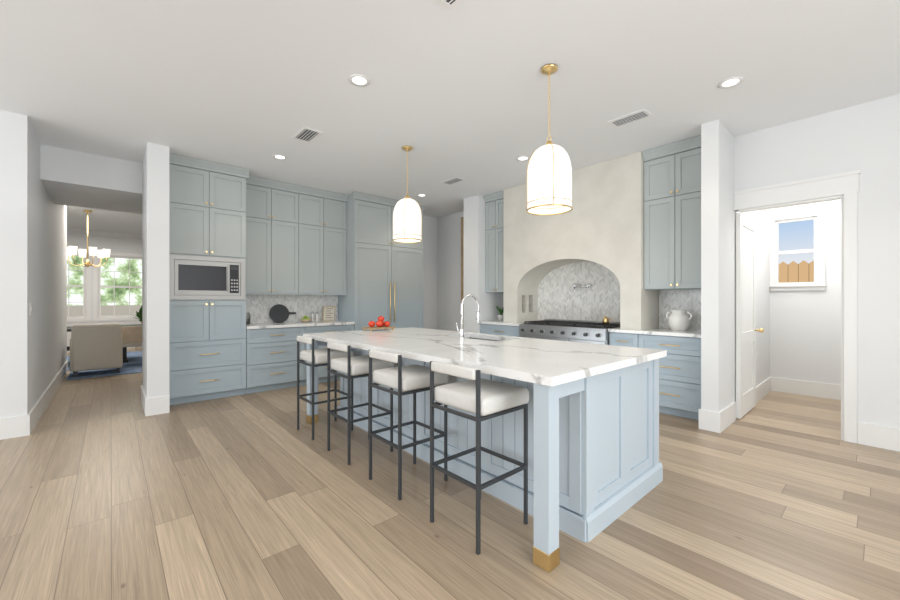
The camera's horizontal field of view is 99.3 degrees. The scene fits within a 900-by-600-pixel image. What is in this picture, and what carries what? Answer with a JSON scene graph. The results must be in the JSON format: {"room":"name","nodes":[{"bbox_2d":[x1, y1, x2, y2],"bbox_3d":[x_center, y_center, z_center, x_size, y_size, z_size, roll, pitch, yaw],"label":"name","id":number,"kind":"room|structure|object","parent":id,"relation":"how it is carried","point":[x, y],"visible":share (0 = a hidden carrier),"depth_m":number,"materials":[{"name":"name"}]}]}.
{"room":"kitchen","nodes":[
{"label":"kitchen","id":0,"kind":"room"},
{"bbox_2d":[0,110,66,417],"bbox_3d":[-7.627,-0.240,3.612,5.390,3.120,4.470,0,0,-42],"label":"wall","id":1,"kind":"structure","parent":0,"point":[33,266],"depth_m":3.74,"materials":[{"name":"white paint"}]},
{"bbox_2d":[0,412,31,439],"bbox_3d":[-6.130,1.220,1.940,5.408,0.200,0.018,0,0,-42],"label":"baseboard","id":2,"kind":"structure","parent":1,"relation":"attached to","point":[16,426],"depth_m":3.67,"materials":[{"name":"white paint"}]},
{"bbox_2d":[30,360,67,430],"bbox_3d":[-5.615,1.220,5.419,0.018,0.200,4.440,0,0,-42],"label":"baseboard","id":3,"kind":"structure","parent":1,"relation":"attached to","point":[40,406],"depth_m":4.77,"materials":[{"name":"white paint"}]},
{"bbox_2d":[40,144,141,213],"bbox_3d":[-4.838,-1.600,5.366,1.110,0.400,1.550,0,0,-42],"label":"wall","id":4,"kind":"structure","parent":0,"point":[77,179],"depth_m":4.83,"materials":[{"name":"white paint"}]},
{"bbox_2d":[67,233,141,345],"bbox_3d":[-9.453,-0.240,9.894,11.000,3.120,0.150,0,0,-42],"label":"wall","id":5,"kind":"structure","parent":0,"point":[120,245],"depth_m":10.04,"materials":[{"name":"white paint"}]},
{"bbox_2d":[67,228,141,351],"bbox_3d":[-9.426,-0.239,9.751,10.850,3.119,0.100,0,0,-42],"label":"crown molding","id":6,"kind":"structure","parent":5,"relation":"attached to","point":[103,233],"depth_m":10.04,"materials":[{"name":"white paint"}]},
{"bbox_2d":[67,250,141,321],"bbox_3d":[-8.885,-0.355,10.346,3.490,1.830,0.108,0,0,-42],"label":"dining window","id":7,"kind":"structure","parent":5,"relation":"in","point":[86,302],"depth_m":9.97,"materials":[{"name":"white paint"}]},
{"bbox_2d":[142,142,168,397],"bbox_3d":[-3.675,-0.240,4.761,0.205,3.120,0.900,0,0,-42],"label":"wall","id":8,"kind":"structure","parent":0,"point":[155,273],"depth_m":4.44,"materials":[{"name":"white paint"}]},
{"bbox_2d":[141,385,147,415],"bbox_3d":[-3.752,1.220,4.680,0.018,0.200,0.918,0,0,-42],"label":"baseboard","id":9,"kind":"structure","parent":8,"relation":"attached to","point":[144,400],"depth_m":4.43,"materials":[{"name":"white paint"}]},
{"bbox_2d":[423,215,436,328],"bbox_3d":[-2.089,-0.240,6.871,5.000,3.120,0.150,0,0,-42],"label":"wall","id":10,"kind":"structure","parent":0,"point":[429,272],"depth_m":8.23,"materials":[{"name":"white paint"}]},
{"bbox_2d":[249,177,304,292],"bbox_3d":[-2.788,-0.948,5.914,0.878,1.697,0.348,0,0,-42],"label":"upper cabinet","id":11,"kind":"object","parent":10,"relation":"attached to","point":[276,208],"depth_m":5.81,"materials":[{"name":"blue paint"}]},
{"bbox_2d":[305,187,344,296],"bbox_3d":[-2.222,-0.948,6.416,0.878,1.697,0.348,0,0,-42],"label":"upper cabinet","id":12,"kind":"object","parent":10,"relation":"attached to","point":[324,210],"depth_m":6.32,"materials":[{"name":"blue paint"}]},
{"bbox_2d":[0,348,899,599],"bbox_3d":[-2.904,1.345,4.777,18.000,0.050,21.000,0,0,-42],"label":"floor","id":13,"kind":"structure","parent":0,"point":[109,490],"depth_m":2.33,"materials":[{"name":"brown wood"}]},
{"bbox_2d":[66,351,141,379],"bbox_3d":[-7.362,1.313,7.840,3.800,0.011,3.700,0,0,-42],"label":"dining rug","id":14,"kind":"object","parent":13,"relation":"on","point":[133,365],"visible":0.13,"depth_m":7.09,"materials":[{"name":"blue fabric"}]},
{"bbox_2d":[70,323,122,376],"bbox_3d":[-6.336,0.864,6.865,0.680,0.887,0.620,0,0,-42],"label":"upholstered dining chair","id":15,"kind":"object","parent":14,"relation":"on","point":[96,346],"visible":1,"depth_m":6.63,"materials":[{"name":"beige fabric"}]},
{"bbox_2d":[67,324,141,362],"bbox_3d":[-7.575,0.933,7.817,2.050,0.747,1.050,0,0,-42],"label":"dining table","id":16,"kind":"object","parent":14,"relation":"on","point":[125,359],"visible":0.12,"depth_m":7.99,"materials":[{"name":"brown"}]},
{"bbox_2d":[121,326,141,346],"bbox_3d":[-6.303,0.913,7.777,1.000,0.787,0.500,0,0,-42],"label":"dining chair","id":17,"kind":"object","parent":14,"relation":"on","point":[132,336],"visible":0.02,"depth_m":7.50,"materials":[{"name":"beige fabric"}]},
{"bbox_2d":[130,306,141,349],"bbox_3d":[-8.126,0.713,10.143,0.729,1.213,0.839,0,0,-42],"label":"plant","id":18,"kind":"object","parent":13,"relation":"on","point":[139,314],"visible":0.31,"depth_m":10.00,"materials":[{"name":"green plant"}]},
{"bbox_2d":[169,153,248,404],"bbox_3d":[-3.353,-0.238,5.223,0.880,3.116,0.632,0,0,-42],"label":"tall cabinet","id":19,"kind":"object","parent":13,"relation":"on","point":[242,242],"depth_m":4.98,"materials":[{"name":"blue paint"}]},
{"bbox_2d":[249,329,304,392],"bbox_3d":[-2.721,0.863,5.793,0.817,0.914,0.618,0,0,-42],"label":"base cabinet","id":20,"kind":"object","parent":13,"relation":"on","point":[272,352],"depth_m":5.55,"materials":[{"name":"blue paint"}]},
{"bbox_2d":[245,321,356,328],"bbox_3d":[-2.406,0.386,6.054,1.634,0.040,0.646,0,0,-42],"label":"countertop","id":21,"kind":"structure","parent":20,"relation":"on","point":[268,324],"depth_m":5.91,"materials":[{"name":"white stone"}]},
{"bbox_2d":[246,312,250,323],"bbox_3d":[-3.053,0.274,5.728,0.110,0.180,0.110,0,0,-42],"label":"glass jar","id":22,"kind":"object","parent":21,"relation":"on","point":[248,318],"visible":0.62,"depth_m":5.70,"materials":[{"name":"white"}]},
{"bbox_2d":[269,304,295,322],"bbox_3d":[-2.691,0.216,6.157,0.410,0.297,0.078,0,0,-42],"label":"frying pan","id":23,"kind":"object","parent":21,"relation":"on","point":[279,313],"visible":0.96,"depth_m":6.12,"materials":[{"name":"grey metal"}]},
{"bbox_2d":[300,315,310,321],"bbox_3d":[-2.375,0.308,6.290,0.180,0.112,0.180,0,0,-42],"label":"bowl","id":24,"kind":"object","parent":21,"relation":"on","point":[306,319],"visible":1,"depth_m":6.24,"materials":[{"name":"brown wood"}]},
{"bbox_2d":[311,312,313,321],"bbox_3d":[-2.317,0.280,6.435,0.047,0.168,0.047,0,0,36],"label":"shaker","id":25,"kind":"object","parent":21,"relation":"on","point":[312,316],"depth_m":6.42,"materials":[{"name":"silver metal"}]},
{"bbox_2d":[322,306,335,320],"bbox_3d":[-2.108,0.234,6.652,0.220,0.260,0.051,0,0,-42],"label":"framed sign","id":26,"kind":"object","parent":21,"relation":"on","point":[328,313],"visible":0.98,"depth_m":6.64,"materials":[{"name":"brown wood"}]},
{"bbox_2d":[297,336,353,439],"bbox_3d":[-1.270,0.841,3.887,0.449,0.959,0.424,0,0,-42],"label":"stool","id":27,"kind":"object","parent":13,"relation":"on","point":[313,356],"visible":0.85,"depth_m":3.79,"materials":[{"name":"black metal"}]},
{"bbox_2d":[305,325,352,384],"bbox_3d":[-2.110,0.863,6.336,0.817,0.914,0.618,0,0,-42],"label":"base cabinet","id":28,"kind":"object","parent":13,"relation":"on","point":[322,370],"depth_m":6.05,"materials":[{"name":"blue paint"}]},
{"bbox_2d":[327,341,393,464],"bbox_3d":[-0.786,0.841,3.341,0.449,0.959,0.424,0,0,-42],"label":"stool","id":29,"kind":"object","parent":13,"relation":"on","point":[355,366],"visible":0.73,"depth_m":3.24,"materials":[{"name":"black metal"}]},
{"bbox_2d":[337,193,396,330],"bbox_3d":[-1.500,-0.238,6.870,0.799,3.116,0.628,0,0,-42],"label":"tall cabinet","id":30,"kind":"object","parent":13,"relation":"on","point":[370,250],"depth_m":6.59,"materials":[{"name":"blue paint"}]},
{"bbox_2d":[369,349,447,500],"bbox_3d":[-0.308,0.841,2.803,0.449,0.959,0.424,0,0,-42],"label":"stool","id":31,"kind":"object","parent":13,"relation":"on","point":[414,379],"visible":0.98,"depth_m":2.69,"materials":[{"name":"white fabric"}]},
{"bbox_2d":[397,201,424,327],"bbox_3d":[-1.013,-0.238,7.302,0.799,3.116,0.628,0,0,-42],"label":"tall cabinet","id":32,"kind":"object","parent":13,"relation":"on","point":[409,255],"depth_m":7.14,"materials":[{"name":"blue paint"}]},
{"bbox_2d":[430,361,528,554],"bbox_3d":[0.170,0.841,2.264,0.449,0.959,0.424,0,0,-42],"label":"stool","id":33,"kind":"object","parent":13,"relation":"on","point":[480,397],"visible":1,"depth_m":2.16,"materials":[{"name":"white fabric"}]},
{"bbox_2d":[306,342,662,572],"bbox_3d":[-0.001,0.864,3.464,1.432,0.910,3.072,0,0,-42],"label":"kitchen island","id":34,"kind":"object","parent":13,"relation":"on","point":[595,467],"depth_m":2.41,"materials":[{"name":"paint"}]},
{"bbox_2d":[303,327,458,345],"bbox_3d":[-0.658,0.387,4.190,1.460,0.044,1.180,0,0,-42],"label":"island countertop","id":35,"kind":"structure","parent":34,"relation":"on","point":[345,337],"depth_m":3.99,"materials":[{"name":"white stone"}]},
{"bbox_2d":[362,316,394,330],"bbox_3d":[-0.859,0.274,4.613,0.340,0.181,0.200,0,0,-42],"label":"fruit tray","id":36,"kind":"object","parent":35,"relation":"on","point":[381,323],"visible":1,"depth_m":4.56,"materials":[{"name":"red food"}]},
{"bbox_2d":[355,334,510,357],"bbox_3d":[-0.027,0.387,3.480,1.460,0.044,0.720,0,0,-42],"label":"island countertop","id":37,"kind":"structure","parent":34,"relation":"on","point":[393,345],"depth_m":3.28,"materials":[{"name":"white stone"}]},
{"bbox_2d":[455,294,478,337],"bbox_3d":[0.172,0.154,3.691,0.264,0.422,0.108,0,0,-42],"label":"faucet","id":38,"kind":"object","parent":37,"relation":"on","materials":[{"name":"silver metal"}]},
{"bbox_2d":[403,338,666,385],"bbox_3d":[0.620,0.387,2.750,1.460,0.044,1.230,0,0,-42],"label":"island countertop","id":39,"kind":"structure","parent":34,"relation":"on","point":[544,362],"depth_m":2.45,"materials":[{"name":"white stone"}]},
{"bbox_2d":[467,334,502,341],"bbox_3d":[0.313,0.534,3.782,0.414,0.274,0.744,0,0,-42],"label":"sink","id":40,"kind":"object","parent":39,"relation":"in","point":[468,335],"depth_m":3.90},
{"bbox_2d":[480,323,519,336],"bbox_3d":[1.043,0.863,6.415,0.618,0.914,0.901,0,0,-42],"label":"base cabinet","id":41,"kind":"object","parent":13,"relation":"on","point":[485,328],"depth_m":6.25,"materials":[{"name":"blue paint"}]},
{"bbox_2d":[484,320,522,326],"bbox_3d":[1.033,0.386,6.406,0.646,0.040,0.901,0,0,-42],"label":"countertop","id":42,"kind":"structure","parent":41,"relation":"on","point":[498,323],"depth_m":6.16,"materials":[{"name":"white stone"}]},
{"bbox_2d":[496,306,503,320],"bbox_3d":[0.877,0.220,6.716,0.224,0.289,0.237,0,0,-42],"label":"plant","id":43,"kind":"object","parent":42,"relation":"on","point":[500,317],"visible":0.88,"depth_m":6.66,"materials":[{"name":"green plant"}]},
{"bbox_2d":[519,319,619,344],"bbox_3d":[1.737,0.814,5.514,0.745,1.012,1.360,0,0,-42],"label":"range","id":44,"kind":"object","parent":13,"relation":"on","point":[592,332],"visible":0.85,"depth_m":5.29,"materials":[{"name":"silver metal"}]},
{"bbox_2d":[602,316,611,323],"bbox_3d":[2.152,0.271,5.228,0.090,0.108,0.128,0,0,-42],"label":"kettle","id":45,"kind":"object","parent":44,"relation":"on","point":[605,320],"visible":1,"depth_m":5.21,"materials":[{"name":"gold metal"}]},
{"bbox_2d":[608,331,639,347],"bbox_3d":[2.369,0.863,4.922,0.618,0.914,0.356,0,0,-42],"label":"base cabinet","id":46,"kind":"object","parent":13,"relation":"on","point":[615,339],"depth_m":4.72,"materials":[{"name":"blue paint"}]},
{"bbox_2d":[640,335,700,419],"bbox_3d":[2.700,0.863,4.548,0.618,0.914,0.767,0,0,-42],"label":"base cabinet","id":47,"kind":"object","parent":13,"relation":"on","point":[680,370],"depth_m":4.27,"materials":[{"name":"blue paint"}]},
{"bbox_2d":[608,327,700,338],"bbox_3d":[2.592,0.386,4.649,0.646,0.040,1.061,0,0,-42],"label":"countertop","id":48,"kind":"structure","parent":47,"relation":"on","point":[661,330],"depth_m":4.43,"materials":[{"name":"white stone"}]},
{"bbox_2d":[666,310,691,330],"bbox_3d":[2.736,0.241,4.569,0.224,0.245,0.286,0,0,-42],"label":"jar","id":49,"kind":"object","parent":48,"relation":"on","point":[678,320],"visible":1,"depth_m":4.50,"materials":[{"name":"white ceramic"}]},
{"bbox_2d":[0,0,899,234],"bbox_3d":[-2.904,-1.850,4.777,18.000,0.100,21.000,0,0,-42],"label":"ceiling","id":50,"kind":"structure","parent":0,"point":[459,89],"depth_m":3.10,"materials":[{"name":"white paint"}]},
{"bbox_2d":[67,210,109,266],"bbox_3d":[-7.299,-1.230,7.694,0.690,1.139,0.678,0,0,-42],"label":"dining chandelier","id":51,"kind":"object","parent":50,"relation":"hanging from","point":[93,251],"visible":1,"depth_m":7.69,"materials":[{"name":"gold metal"}]},
{"bbox_2d":[272,154,287,159],"bbox_3d":[-2.137,-1.796,4.802,0.176,0.007,0.176,0,0,-42],"label":"recessed light","id":52,"kind":"object","parent":50,"relation":"in","point":[279,156],"visible":1,"depth_m":4.81,"materials":[{"name":"white paint"}]},
{"bbox_2d":[292,127,322,142],"bbox_3d":[-1.559,-1.796,4.166,0.200,0.008,0.360,0,0,-42],"label":"ceiling vent","id":53,"kind":"object","parent":50,"relation":"in","point":[306,134],"visible":0.98,"depth_m":4.16,"materials":[{"name":"white metal"}]},
{"bbox_2d":[348,74,369,86],"bbox_3d":[-0.742,-1.796,3.125,0.176,0.007,0.176,0,0,-42],"label":"recessed light","id":54,"kind":"object","parent":50,"relation":"in","point":[359,80],"visible":1,"depth_m":3.13,"materials":[{"name":"white paint"}]},
{"bbox_2d":[392,146,421,242],"bbox_3d":[-0.504,-1.247,4.514,0.352,1.104,0.352,0,0,-42],"label":"pendant light","id":55,"kind":"object","parent":50,"relation":"hanging from","point":[407,220],"visible":1,"depth_m":4.38,"materials":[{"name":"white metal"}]},
{"bbox_2d":[437,0,461,8],"bbox_3d":[0.050,-1.796,2.158,0.200,0.008,0.360,0,0,-42],"label":"ceiling vent","id":56,"kind":"object","parent":50,"relation":"in","point":[450,4],"visible":1,"depth_m":2.31,"materials":[{"name":"white metal"}]},
{"bbox_2d":[440,177,465,184],"bbox_3d":[0.046,-1.796,5.777,0.200,0.008,0.360,0,0,-42],"label":"ceiling vent","id":57,"kind":"object","parent":50,"relation":"in","point":[454,180],"visible":1,"depth_m":5.78,"materials":[{"name":"white metal"}]},
{"bbox_2d":[516,156,529,160],"bbox_3d":[0.925,-1.796,4.847,0.176,0.007,0.176,0,0,-42],"label":"recessed light","id":58,"kind":"object","parent":50,"relation":"in","point":[522,158],"visible":1,"depth_m":4.85,"materials":[{"name":"white paint"}]},
{"bbox_2d":[526,64,572,215],"bbox_3d":[0.772,-1.247,2.972,0.352,1.104,0.352,0,0,-42],"label":"pendant light","id":59,"kind":"object","parent":50,"relation":"hanging from","point":[549,180],"visible":1,"depth_m":2.85,"materials":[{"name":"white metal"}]},
{"bbox_2d":[607,109,652,127],"bbox_3d":[1.784,-1.796,3.790,0.200,0.008,0.360,0,0,-42],"label":"ceiling vent","id":60,"kind":"object","parent":50,"relation":"in","point":[639,115],"visible":1,"depth_m":3.78,"materials":[{"name":"white metal"}]},
{"bbox_2d":[718,76,743,88],"bbox_3d":[2.320,-1.796,3.156,0.176,0.007,0.176,0,0,-42],"label":"recessed light","id":61,"kind":"object","parent":50,"relation":"in","point":[731,82],"visible":1,"depth_m":3.15,"materials":[{"name":"white paint"}]},
{"bbox_2d":[437,211,463,330],"bbox_3d":[1.499,-0.240,6.460,0.120,3.120,5.230,0,0,-42],"label":"wall","id":62,"kind":"structure","parent":0,"point":[448,272],"depth_m":8.07,"materials":[{"name":"white paint"}]},
{"bbox_2d":[461,217,463,328],"bbox_3d":[0.467,-0.180,7.508,0.028,3.000,0.710,0,0,-42],"label":"pantry door","id":63,"kind":"structure","parent":62,"relation":"in","point":[462,257],"depth_m":7.73,"materials":[{"name":"beige wood"}]},
{"bbox_2d":[500,191,503,294],"bbox_3d":[1.007,-0.963,6.553,0.488,1.667,0.297,0,0,-42],"label":"upper cabinet","id":64,"kind":"object","parent":62,"relation":"attached to","point":[501,192],"depth_m":6.35,"materials":[{"name":"blue paint"}]},
{"bbox_2d":[504,151,658,329],"bbox_3d":[1.799,-0.717,5.609,0.558,2.162,2.160,0,0,-42],"label":"range hood","id":65,"kind":"object","parent":62,"relation":"attached to","point":[583,259],"visible":0.92,"depth_m":5.38,"materials":[{"name":"beige paint"}]},
{"bbox_2d":[642,143,679,290],"bbox_3d":[2.679,-0.963,4.670,0.488,1.667,0.407,0,0,-42],"label":"upper cabinet","id":66,"kind":"object","parent":62,"relation":"attached to","point":[672,223],"depth_m":4.51,"materials":[{"name":"blue paint"}]},
{"bbox_2d":[464,195,502,332],"bbox_3d":[0.607,-0.240,6.885,0.650,3.120,0.370,0,0,-42],"label":"wall","id":67,"kind":"structure","parent":0,"point":[474,245],"depth_m":6.64,"materials":[{"name":"white paint"}]},
{"bbox_2d":[484,191,499,292],"bbox_3d":[0.891,-0.963,6.684,0.488,1.667,0.297,0,0,-42],"label":"upper cabinet","id":68,"kind":"object","parent":67,"relation":"attached to","point":[492,202],"depth_m":6.52,"materials":[{"name":"blue paint"}]},
{"bbox_2d":[701,119,769,411],"bbox_3d":[3.671,-0.240,4.790,2.790,3.120,0.150,0,0,-42],"label":"wall","id":69,"kind":"structure","parent":0,"point":[718,302],"depth_m":3.92,"materials":[{"name":"white paint"}]},
{"bbox_2d":[680,135,700,290],"bbox_3d":[2.868,-0.963,4.457,0.488,1.667,0.408,0,0,-42],"label":"upper cabinet","id":70,"kind":"object","parent":69,"relation":"attached to","point":[690,149],"depth_m":4.29,"materials":[{"name":"blue paint"}]},
{"bbox_2d":[712,402,735,432],"bbox_3d":[2.894,1.220,4.002,0.618,0.200,0.038,0,0,-42],"label":"baseboard","id":71,"kind":"structure","parent":69,"relation":"attached to","point":[721,420],"depth_m":3.87,"materials":[{"name":"white paint"}]},
{"bbox_2d":[736,213,763,418],"bbox_3d":[3.510,0.174,4.451,0.800,2.268,0.128,0,0,-42],"label":"door leaf","id":72,"kind":"structure","parent":69,"relation":"in","point":[746,329],"depth_m":4.42,"materials":[{"name":"white paint"}]},
{"bbox_2d":[756,377,771,402],"bbox_3d":[4.250,1.220,5.192,1.150,0.200,0.018,0,0,-42],"label":"baseboard","id":73,"kind":"structure","parent":69,"relation":"attached to","point":[765,387],"depth_m":5.18,"materials":[{"name":"white paint"}]},
{"bbox_2d":[770,200,840,384],"bbox_3d":[5.037,-0.240,5.261,0.120,3.120,0.960,0,0,-42],"label":"wall","id":74,"kind":"structure","parent":0,"point":[805,335],"depth_m":5.23,"materials":[{"name":"white paint"}]},
{"bbox_2d":[769,209,825,290],"bbox_3d":[4.872,-0.680,5.361,0.115,1.090,0.588,0,0,-42],"label":"window","id":75,"kind":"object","parent":74,"relation":"attached to","point":[818,250],"visible":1,"depth_m":5.31,"materials":[{"name":"white paint"}]},
{"bbox_2d":[772,377,840,399],"bbox_3d":[4.992,1.220,5.208,0.018,0.200,0.900,0,0,-42],"label":"baseboard","id":76,"kind":"structure","parent":74,"relation":"attached to","point":[800,387],"depth_m":5.27,"materials":[{"name":"white paint"}]},
{"bbox_2d":[734,94,899,427],"bbox_3d":[5.201,-0.240,1.990,0.120,3.120,6.070,0,0,-42],"label":"wall","id":77,"kind":"structure","parent":0,"point":[864,138],"depth_m":3.48,"materials":[{"name":"white paint"}]},
{"bbox_2d":[734,170,859,442],"bbox_3d":[3.490,0.065,3.893,0.149,2.510,0.947,0,0,-42],"label":"door frame","id":78,"kind":"structure","parent":77,"relation":"attached to","point":[844,186],"depth_m":3.57,"materials":[{"name":"white paint"}]},
{"bbox_2d":[857,422,899,451],"bbox_3d":[5.458,1.220,1.595,0.018,0.200,5.139,0,0,-42],"label":"baseboard","id":79,"kind":"structure","parent":77,"relation":"attached to","point":[880,436],"depth_m":3.42,"materials":[{"name":"white paint"}]},
{"label":"outside","id":80,"kind":"structure","parent":0,"visible":0},
{"bbox_2d":[67,256,141,316],"bbox_3d":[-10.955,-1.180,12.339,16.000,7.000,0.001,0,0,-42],"label":"trees","id":81,"kind":"object","parent":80,"point":[107,294],"visible":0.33,"depth_m":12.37,"materials":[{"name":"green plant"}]},
{"bbox_2d":[779,220,813,282],"bbox_3d":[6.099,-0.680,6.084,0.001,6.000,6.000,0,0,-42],"label":"window pane","id":82,"kind":"object","parent":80,"point":[798,235],"depth_m":6.41,"materials":[{"name":"clear glass"}]}
]}

